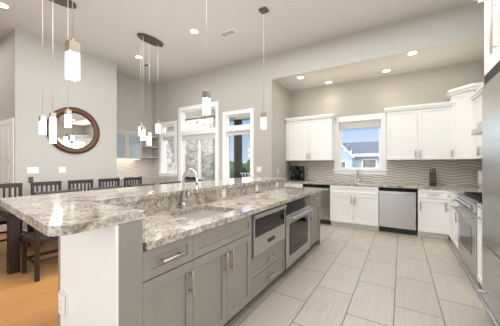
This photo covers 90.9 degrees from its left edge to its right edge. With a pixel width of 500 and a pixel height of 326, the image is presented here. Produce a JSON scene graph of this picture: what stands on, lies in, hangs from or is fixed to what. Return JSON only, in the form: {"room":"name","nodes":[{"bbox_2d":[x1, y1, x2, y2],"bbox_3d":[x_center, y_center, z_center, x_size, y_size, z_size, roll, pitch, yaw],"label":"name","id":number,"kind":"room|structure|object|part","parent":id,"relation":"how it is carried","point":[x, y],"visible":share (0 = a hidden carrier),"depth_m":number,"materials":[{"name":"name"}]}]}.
{"room":"kitchen","nodes":[
{"label":"kitchen","id":0,"kind":"room"},
{"bbox_2d":[0,231,57,325],"bbox_3d":[-3.551,1.342,3.388,6.400,0.050,8.050,0,0,32],"label":"floor","id":1,"kind":"structure","parent":0,"point":[26,299],"depth_m":2.52,"materials":[{"name":"brown wood"}]},
{"bbox_2d":[0,206,19,274],"bbox_3d":[-2.531,0.934,4.416,1.100,0.765,2.970,0,0,32],"label":"dining table","id":2,"kind":"object","parent":1,"relation":"on","point":[13,243],"visible":0.21,"depth_m":2.95,"materials":[{"name":"brown wood"}]},
{"bbox_2d":[0,183,30,246],"bbox_3d":[-3.790,0.817,3.858,0.450,1.000,0.460,0,0,32],"label":"chair","id":3,"kind":"object","parent":1,"relation":"on","point":[9,186],"visible":0.42,"depth_m":3.99,"materials":[{"name":"brown wood"}]},
{"bbox_2d":[30,181,61,243],"bbox_3d":[-3.497,0.817,4.335,0.450,1.000,0.460,0,0,32],"label":"chair","id":4,"kind":"object","parent":1,"relation":"on","point":[46,184],"visible":0.23,"depth_m":4.39,"materials":[{"name":"brown wood"}]},
{"bbox_2d":[20,189,79,281],"bbox_3d":[-2.462,0.817,3.041,0.450,1.000,0.460,0,0,32],"label":"chair","id":5,"kind":"object","parent":1,"relation":"on","point":[36,238],"visible":0.33,"depth_m":2.86,"materials":[{"name":"brown wood"}]},
{"bbox_2d":[68,179,92,190],"bbox_3d":[-3.204,0.817,4.812,0.450,1.000,0.460,0,0,32],"label":"chair","id":6,"kind":"object","parent":1,"relation":"on","point":[77,182],"visible":0.25,"depth_m":4.91,"materials":[{"name":"brown wood"}]},
{"bbox_2d":[88,186,121,190],"bbox_3d":[-2.168,0.817,3.518,0.450,1.000,0.460,0,0,32],"label":"chair","id":7,"kind":"object","parent":1,"relation":"on","point":[101,188],"visible":0.02,"depth_m":3.38,"materials":[{"name":"brown wood"}]},
{"bbox_2d":[98,178,119,186],"bbox_3d":[-2.910,0.817,5.289,0.450,1.000,0.460,0,0,32],"label":"chair","id":8,"kind":"object","parent":1,"relation":"on","point":[109,180],"visible":0.21,"depth_m":5.36,"materials":[{"name":"brown wood"}]},
{"bbox_2d":[120,179,144,187],"bbox_3d":[-3.319,0.862,6.511,0.618,0.910,0.809,0,0,32],"label":"base cabinet","id":9,"kind":"object","parent":1,"relation":"on","point":[121,180],"depth_m":6.27,"materials":[{"name":"grey wood"}]},
{"bbox_2d":[124,177,141,187],"bbox_3d":[-2.617,0.817,5.766,0.450,1.000,0.460,0,0,32],"label":"chair","id":10,"kind":"object","parent":1,"relation":"on","point":[139,179],"visible":0.27,"depth_m":5.86,"materials":[{"name":"brown wood"}]},
{"bbox_2d":[128,183,154,186],"bbox_3d":[-1.875,0.817,3.995,0.450,1.000,0.460,0,0,32],"label":"chair","id":11,"kind":"object","parent":1,"relation":"on","point":[136,185],"visible":0.08,"depth_m":3.86,"materials":[{"name":"brown wood"}]},
{"bbox_2d":[145,179,164,184],"bbox_3d":[-2.959,0.862,7.097,0.618,0.910,0.803,0,0,32],"label":"base cabinet","id":12,"kind":"object","parent":1,"relation":"on","point":[157,181],"depth_m":6.95,"materials":[{"name":"grey wood"}]},
{"bbox_2d":[125,175,164,178],"bbox_3d":[-3.138,0.387,6.802,0.623,0.040,1.494,0,0,32],"label":"countertop","id":13,"kind":"structure","parent":12,"relation":"on","point":[126,176],"depth_m":7.08,"materials":[{"name":"beige stone"}]},
{"bbox_2d":[160,181,180,184],"bbox_3d":[-1.581,0.817,4.472,0.450,1.000,0.460,0,0,32],"label":"chair","id":14,"kind":"object","parent":1,"relation":"on","point":[170,182],"visible":0.06,"depth_m":4.33,"materials":[{"name":"brown wood"}]},
{"bbox_2d":[185,177,195,180],"bbox_3d":[-1.612,0.817,5.911,0.460,1.000,0.450,0,0,32],"label":"chair","id":15,"kind":"object","parent":1,"relation":"on","point":[190,178],"visible":0.17,"depth_m":6.05,"materials":[{"name":"brown wood"}]},
{"bbox_2d":[0,28,116,228],"bbox_3d":[-4.623,-0.558,5.750,2.100,3.750,1.850,0,0,32],"label":"wall","id":16,"kind":"structure","parent":0,"point":[92,91],"depth_m":4.84,"materials":[{"name":"paint"}]},
{"bbox_2d":[0,124,10,233],"bbox_3d":[-4.698,0.287,4.655,0.800,2.040,0.090,0,0,32],"label":"hall door","id":17,"kind":"structure","parent":16,"relation":"in","point":[5,154],"depth_m":4.60,"materials":[{"name":"white wood"}]},
{"bbox_2d":[0,118,13,196],"bbox_3d":[-4.678,0.242,4.687,1.000,2.150,0.018,0,0,32],"label":"door frame","id":18,"kind":"structure","parent":16,"relation":"attached to","point":[7,121],"depth_m":4.43,"materials":[{"name":"white wood"}]},
{"bbox_2d":[27,167,38,172],"bbox_3d":[-4.077,0.117,4.621,0.008,0.115,0.165,0,0,32],"label":"switch plate","id":19,"kind":"object","parent":16,"relation":"attached to","point":[36,170],"depth_m":4.62,"materials":[{"name":"white plastic"}]},
{"bbox_2d":[59,167,65,172],"bbox_3d":[-3.831,0.117,5.022,0.008,0.115,0.118,0,0,32],"label":"switch plate","id":20,"kind":"object","parent":16,"relation":"attached to","point":[61,169],"depth_m":5.02,"materials":[{"name":"white plastic"}]},
{"bbox_2d":[46,107,99,153],"bbox_3d":[-3.696,-0.703,5.197,0.050,0.980,1.000,0,0,32],"label":"mirror","id":21,"kind":"object","parent":16,"relation":"attached to","point":[81,135],"visible":0.79,"depth_m":5.22,"materials":[{"name":"brown wood"}]},
{"bbox_2d":[117,74,152,159],"bbox_3d":[-3.429,-0.558,7.070,0.150,3.750,1.650,0,0,32],"label":"wall","id":22,"kind":"structure","parent":0,"point":[134,103],"depth_m":7.12,"materials":[{"name":"paint"}]},
{"bbox_2d":[117,129,158,158],"bbox_3d":[-3.251,-0.516,6.871,0.358,0.773,1.494,0,0,32],"label":"upper cabinet","id":23,"kind":"object","parent":22,"relation":"attached to","point":[129,144],"visible":0.65,"depth_m":6.65,"materials":[{"name":"grey wood"}]},
{"bbox_2d":[153,56,265,181],"bbox_3d":[-1.311,-0.558,6.648,4.000,3.750,0.150,0,0,32],"label":"wall","id":24,"kind":"structure","parent":0,"point":[238,86],"depth_m":6.18,"materials":[{"name":"paint"}]},
{"bbox_2d":[158,101,253,182],"bbox_3d":[-1.289,-0.138,6.608,3.340,2.910,0.195,0,0,32],"label":"window","id":25,"kind":"structure","parent":24,"relation":"in","point":[199,137],"depth_m":6.54,"materials":[{"name":"white wood"}]},
{"bbox_3d":[-1.328,-0.138,6.544,3.340,2.910,0.045,0,0,32],"label":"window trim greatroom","id":26,"kind":"part","parent":25,"relation":"part of","materials":[{"name":"white wood"}]},
{"bbox_2d":[0,0,477,84],"bbox_3d":[-2.227,-2.483,2.573,9.510,0.100,8.050,0,0,32],"label":"ceiling","id":27,"kind":"structure","parent":0,"point":[108,30],"depth_m":4.32,"materials":[{"name":"grey paint"}]},
{"bbox_2d":[0,2,9,8],"bbox_3d":[-3.790,-2.429,3.764,0.168,0.007,0.168,0,0,23],"label":"recessed light","id":28,"kind":"object","parent":27,"relation":"in","point":[6,6],"depth_m":3.79,"materials":[{"name":"white"}]},
{"bbox_2d":[39,0,76,143],"bbox_3d":[-2.778,-1.357,3.529,0.534,2.150,0.560,0,0,32],"label":"cluster","id":29,"kind":"object","parent":27,"relation":"hanging from","point":[52,114],"visible":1,"depth_m":3.42,"materials":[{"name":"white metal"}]},
{"bbox_2d":[65,0,79,81],"bbox_3d":[-1.172,-1.494,1.625,0.120,1.875,0.120,0,0,32],"label":"pendant light","id":30,"kind":"object","parent":27,"relation":"hanging from","point":[72,59],"visible":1,"depth_m":1.61,"materials":[{"name":"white glass"}]},
{"bbox_2d":[137,33,162,144],"bbox_3d":[-1.952,-1.402,4.817,0.292,2.060,0.560,0,0,32],"label":"cluster","id":31,"kind":"object","parent":27,"relation":"hanging from","point":[151,40],"visible":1,"depth_m":4.79,"materials":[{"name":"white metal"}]},
{"bbox_2d":[189,29,198,33],"bbox_3d":[-1.022,-2.429,4.503,0.168,0.007,0.168,0,0,5],"label":"recessed light","id":32,"kind":"object","parent":27,"relation":"in","point":[194,31],"depth_m":4.50,"materials":[{"name":"white"}]},
{"bbox_2d":[202,0,210,114],"bbox_3d":[-0.486,-1.494,2.741,0.120,1.875,0.120,0,0,32],"label":"pendant light","id":33,"kind":"object","parent":27,"relation":"hanging from","point":[206,95],"visible":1,"depth_m":2.73,"materials":[{"name":"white glass"}]},
{"bbox_2d":[220,29,236,36],"bbox_3d":[-0.405,-2.428,4.570,0.320,0.009,0.140,0,0,32],"label":"ceiling vent","id":34,"kind":"object","parent":27,"relation":"in","point":[228,32],"depth_m":4.57,"materials":[{"name":"white metal"}]},
{"bbox_2d":[259,7,268,128],"bbox_3d":[0.216,-1.494,3.882,0.120,1.875,0.120,0,0,32],"label":"pendant light","id":35,"kind":"object","parent":27,"relation":"hanging from","point":[263,10],"visible":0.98,"depth_m":3.87,"materials":[{"name":"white glass"}]},
{"bbox_2d":[266,79,290,179],"bbox_3d":[0.744,-0.283,6.029,0.150,3.200,1.250,0,0,32],"label":"wall","id":36,"kind":"structure","parent":0,"point":[278,104],"depth_m":5.67,"materials":[{"name":"paint"}]},
{"bbox_2d":[225,223,494,325],"bbox_3d":[0.425,1.342,1.588,3.960,0.050,9.150,0,0,32],"label":"floor","id":37,"kind":"structure","parent":0,"point":[343,276],"depth_m":2.62,"materials":[{"name":"beige tile"}]},
{"bbox_2d":[58,187,321,325],"bbox_3d":[-0.183,0.801,2.857,1.194,1.030,3.426,0,0,32],"label":"kitchen island","id":38,"kind":"object","parent":37,"relation":"on","point":[221,252],"depth_m":1.58,"materials":[{"name":"grey wood"}]},
{"bbox_2d":[0,177,287,236],"bbox_3d":[-0.351,0.264,2.851,1.315,0.040,3.672,0,0,32],"label":"island countertop","id":39,"kind":"structure","parent":38,"relation":"on","point":[57,214],"depth_m":1.80,"materials":[{"name":"grey stone"}]},
{"bbox_2d":[180,169,199,192],"bbox_3d":[-0.537,0.224,2.257,0.212,0.364,0.092,0,0,32],"label":"faucet","id":40,"kind":"object","parent":39,"relation":"on","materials":[{"name":"silver metal"}]},
{"bbox_3d":[0.215,0.647,2.492,0.040,0.380,0.700,0,0,32],"label":"microwave drawer","id":41,"kind":"part","parent":38,"relation":"part of","materials":[{"name":"silver metal"}]},
{"bbox_2d":[284,195,312,269],"bbox_3d":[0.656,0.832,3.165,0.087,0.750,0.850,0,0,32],"label":"oven","id":42,"kind":"object","parent":38,"relation":"in","point":[297,212],"depth_m":3.08,"materials":[{"name":"silver metal"}]},
{"bbox_2d":[285,184,302,187],"bbox_3d":[1.122,0.882,5.977,0.543,0.870,0.638,0,0,32],"label":"base cabinet","id":43,"kind":"object","parent":37,"relation":"on","point":[286,185],"depth_m":5.66,"materials":[{"name":"white wood"}]},
{"bbox_2d":[303,184,330,224],"bbox_3d":[1.596,0.884,5.647,0.594,0.865,0.664,0,0,32],"label":"dishwasher","id":44,"kind":"object","parent":37,"relation":"on","point":[325,205],"visible":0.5,"depth_m":5.32,"materials":[{"name":"grey metal"}]},
{"bbox_2d":[329,184,378,230],"bbox_3d":[2.265,0.882,5.274,0.920,0.870,0.638,0,0,32],"label":"base cabinet","id":45,"kind":"object","parent":37,"relation":"on","point":[354,200],"depth_m":4.99,"materials":[{"name":"white wood"}]},
{"bbox_2d":[285,180,472,187],"bbox_3d":[2.510,0.427,5.120,3.806,0.040,0.643,0,0,32],"label":"countertop","id":46,"kind":"structure","parent":45,"relation":"on","point":[286,181],"depth_m":4.88,"materials":[{"name":"grey stone"}]},
{"bbox_2d":[290,166,298,180],"bbox_3d":[1.106,0.226,6.139,0.170,0.360,0.223,0,0,32],"label":"coffee maker","id":47,"kind":"object","parent":46,"relation":"on","point":[294,173],"visible":1,"depth_m":6.08,"materials":[{"name":"black plastic"}]},
{"bbox_2d":[299,166,304,180],"bbox_3d":[1.278,0.231,6.047,0.130,0.350,0.130,0,0,32],"label":"coffee grinder","id":48,"kind":"object","parent":46,"relation":"on","point":[301,175],"visible":1,"depth_m":6.00,"materials":[{"name":"black plastic"}]},
{"bbox_2d":[429,168,436,185],"bbox_3d":[3.479,0.241,4.681,0.100,0.331,0.180,0,0,32],"label":"knife block","id":49,"kind":"object","parent":46,"relation":"on","point":[432,179],"visible":1,"depth_m":4.64,"materials":[{"name":"brown wood"}]},
{"bbox_2d":[477,171,481,187],"bbox_3d":[4.040,0.241,4.277,0.150,0.330,0.150,0,0,32],"label":"paper towel","id":50,"kind":"object","parent":46,"relation":"on","point":[480,179],"visible":0.44,"depth_m":4.25,"materials":[{"name":"white paper"}]},
{"bbox_2d":[379,187,415,234],"bbox_3d":[2.899,0.884,4.846,0.594,0.865,0.664,0,0,32],"label":"dishwasher","id":51,"kind":"object","parent":37,"relation":"on","point":[397,210],"visible":0.96,"depth_m":4.61,"materials":[{"name":"grey metal"}]},
{"bbox_2d":[417,188,444,238],"bbox_3d":[3.372,0.882,4.570,0.445,0.870,0.678,0,0,32],"label":"base cabinet","id":52,"kind":"object","parent":37,"relation":"on","point":[430,201],"depth_m":4.34,"materials":[{"name":"white wood"}]},
{"bbox_2d":[449,188,481,193],"bbox_3d":[3.418,0.427,3.615,0.683,0.040,0.970,0,0,32],"label":"countertop","id":53,"kind":"structure","parent":52,"relation":"on","point":[459,190],"depth_m":3.85,"materials":[{"name":"grey stone"}]},
{"bbox_2d":[445,188,452,240],"bbox_3d":[3.524,0.882,3.822,0.718,0.870,0.554,0,0,32],"label":"base cabinet","id":54,"kind":"object","parent":37,"relation":"on","point":[448,195],"depth_m":4.16,"materials":[{"name":"white wood"}]},
{"bbox_2d":[451,192,481,288],"bbox_3d":[2.878,0.837,2.838,0.760,0.960,0.894,0,0,32],"label":"range","id":55,"kind":"object","parent":37,"relation":"on","point":[466,210],"visible":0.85,"depth_m":2.86,"materials":[{"name":"silver metal"}]},
{"bbox_2d":[453,192,481,248],"bbox_3d":[3.312,0.882,3.439,0.678,0.870,0.559,0,0,32],"label":"base cabinet","id":56,"kind":"object","parent":37,"relation":"on","point":[455,214],"depth_m":3.65,"materials":[{"name":"white wood"}]},
{"bbox_2d":[475,204,483,284],"bbox_3d":[2.567,0.882,2.228,0.678,0.870,0.445,0,0,32],"label":"base cabinet","id":57,"kind":"object","parent":37,"relation":"on","point":[479,210],"depth_m":2.54,"materials":[{"name":"white wood"}]},
{"bbox_2d":[473,60,499,325],"bbox_3d":[2.132,0.267,1.656,0.814,2.100,0.920,0,0,32],"label":"refrigerator","id":58,"kind":"object","parent":37,"relation":"on","point":[489,297],"visible":1,"depth_m":1.99,"materials":[{"name":"grey metal"}]},
{"bbox_2d":[474,0,499,308],"bbox_3d":[2.150,-0.133,1.645,0.778,2.900,1.056,0,0,32],"label":"enclosure","id":59,"kind":"object","parent":37,"relation":"on","point":[491,33],"visible":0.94,"depth_m":2.10,"materials":[{"name":"white"}]},
{"bbox_2d":[266,1,483,91],"bbox_3d":[2.431,-2.206,4.991,4.110,0.654,1.250,0,0,32],"label":"ceiling","id":60,"kind":"structure","parent":0,"point":[448,37],"depth_m":4.46,"materials":[{"name":"paint"}]},
{"bbox_2d":[407,51,417,54],"bbox_3d":[2.746,-1.874,4.158,0.168,0.007,0.168,0,0,23],"label":"recessed light","id":61,"kind":"object","parent":60,"relation":"in","point":[411,52],"depth_m":4.14,"materials":[{"name":"white"}]},
{"bbox_2d":[291,60,483,160],"bbox_3d":[2.719,-0.283,5.460,3.810,3.200,0.150,0,0,32],"label":"wall","id":62,"kind":"structure","parent":0,"point":[377,95],"depth_m":5.26,"materials":[{"name":"paint"}]},
{"bbox_2d":[285,114,335,160],"bbox_3d":[1.445,-0.581,5.955,1.118,0.995,0.338,0,0,32],"label":"upper cabinet","id":63,"kind":"object","parent":62,"relation":"attached to","point":[307,139],"depth_m":5.77,"materials":[{"name":"white wood"}]},
{"bbox_2d":[333,113,387,174],"bbox_3d":[2.480,-0.433,5.577,1.140,1.320,0.200,0,0,32],"label":"kitchen window","id":64,"kind":"structure","parent":62,"relation":"in","point":[361,124],"depth_m":5.52,"materials":[{"name":"white wood"}]},
{"bbox_3d":[2.441,-0.433,5.513,1.140,1.320,0.050,0,0,32],"label":"window trim kitchen","id":65,"kind":"part","parent":64,"relation":"part of","materials":[{"name":"white wood"}]},
{"bbox_2d":[290,160,483,217],"bbox_3d":[1.899,0.017,4.126,3.806,0.780,2.978,0,0,32],"label":"backsplash","id":66,"kind":"structure","parent":62,"relation":"attached to","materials":[{"name":"tile"}]},
{"bbox_2d":[385,106,420,159],"bbox_3d":[3.086,-0.581,4.945,0.574,0.995,0.338,0,0,32],"label":"upper cabinet","id":67,"kind":"object","parent":62,"relation":"attached to","point":[403,125],"depth_m":4.80,"materials":[{"name":"white wood"}]},
{"bbox_2d":[421,102,448,159],"bbox_3d":[3.474,-0.581,4.707,0.575,0.995,0.338,0,0,32],"label":"upper cabinet","id":68,"kind":"object","parent":62,"relation":"attached to","point":[437,131],"depth_m":4.55,"materials":[{"name":"white wood"}]},
{"bbox_2d":[445,86,481,159],"bbox_3d":[3.861,-0.678,4.293,0.638,1.190,0.638,0,0,32],"label":"upper cabinet","id":69,"kind":"object","parent":62,"relation":"attached to","point":[460,99],"depth_m":4.27,"materials":[{"name":"white wood"}]},
{"bbox_2d":[473,86,483,157],"bbox_3d":[3.562,-0.581,3.530,0.348,0.995,1.095,0,0,32],"label":"upper cabinet","id":70,"kind":"object","parent":62,"relation":"attached to","point":[477,98],"depth_m":3.87,"materials":[{"name":"white wood"}]},
{"label":"outside","id":71,"kind":"structure","parent":0,"visible":0},
{"bbox_3d":[16.385,3.377,45.718,120.000,4.080,84.950,0,0,32],"label":"ground","id":72,"kind":"structure","parent":71,"visible":0},
{"bbox_2d":[166,109,249,180],"bbox_3d":[-1.162,-0.248,8.235,5.390,3.170,2.690,0,0,32],"label":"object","id":73,"kind":"structure","parent":72,"relation":"on","point":[205,159],"depth_m":8.82,"materials":[{"name":"stone"}]},
{"bbox_2d":[230,160,249,178],"bbox_3d":[10.736,2.466,42.713,99.634,9.793,18.436,0,0,32],"label":"trees","id":74,"kind":"object","parent":72,"relation":"on","point":[247,164],"depth_m":45.38,"materials":[{"name":"green plant"}]},
{"bbox_2d":[342,141,378,166],"bbox_3d":[9.381,1.717,20.974,11.100,7.200,9.440,0,0,32],"label":"house","id":75,"kind":"structure","parent":72,"relation":"on","point":[364,153],"depth_m":17.35,"materials":[{"name":"blue"}]},
{"bbox_3d":[2.048,-0.558,0.590,0.150,3.750,9.150,0,0,32],"label":"wall","id":76,"kind":"structure","parent":0,"visible":0},
{"bbox_2d":[471,121,481,135],"bbox_3d":[2.977,-0.459,2.780,0.558,0.161,0.905,0,0,32],"label":"range hood","id":77,"kind":"object","parent":76,"relation":"attached to","point":[478,131],"visible":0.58,"depth_m":3.12,"materials":[{"name":"silver metal"}]}
]}

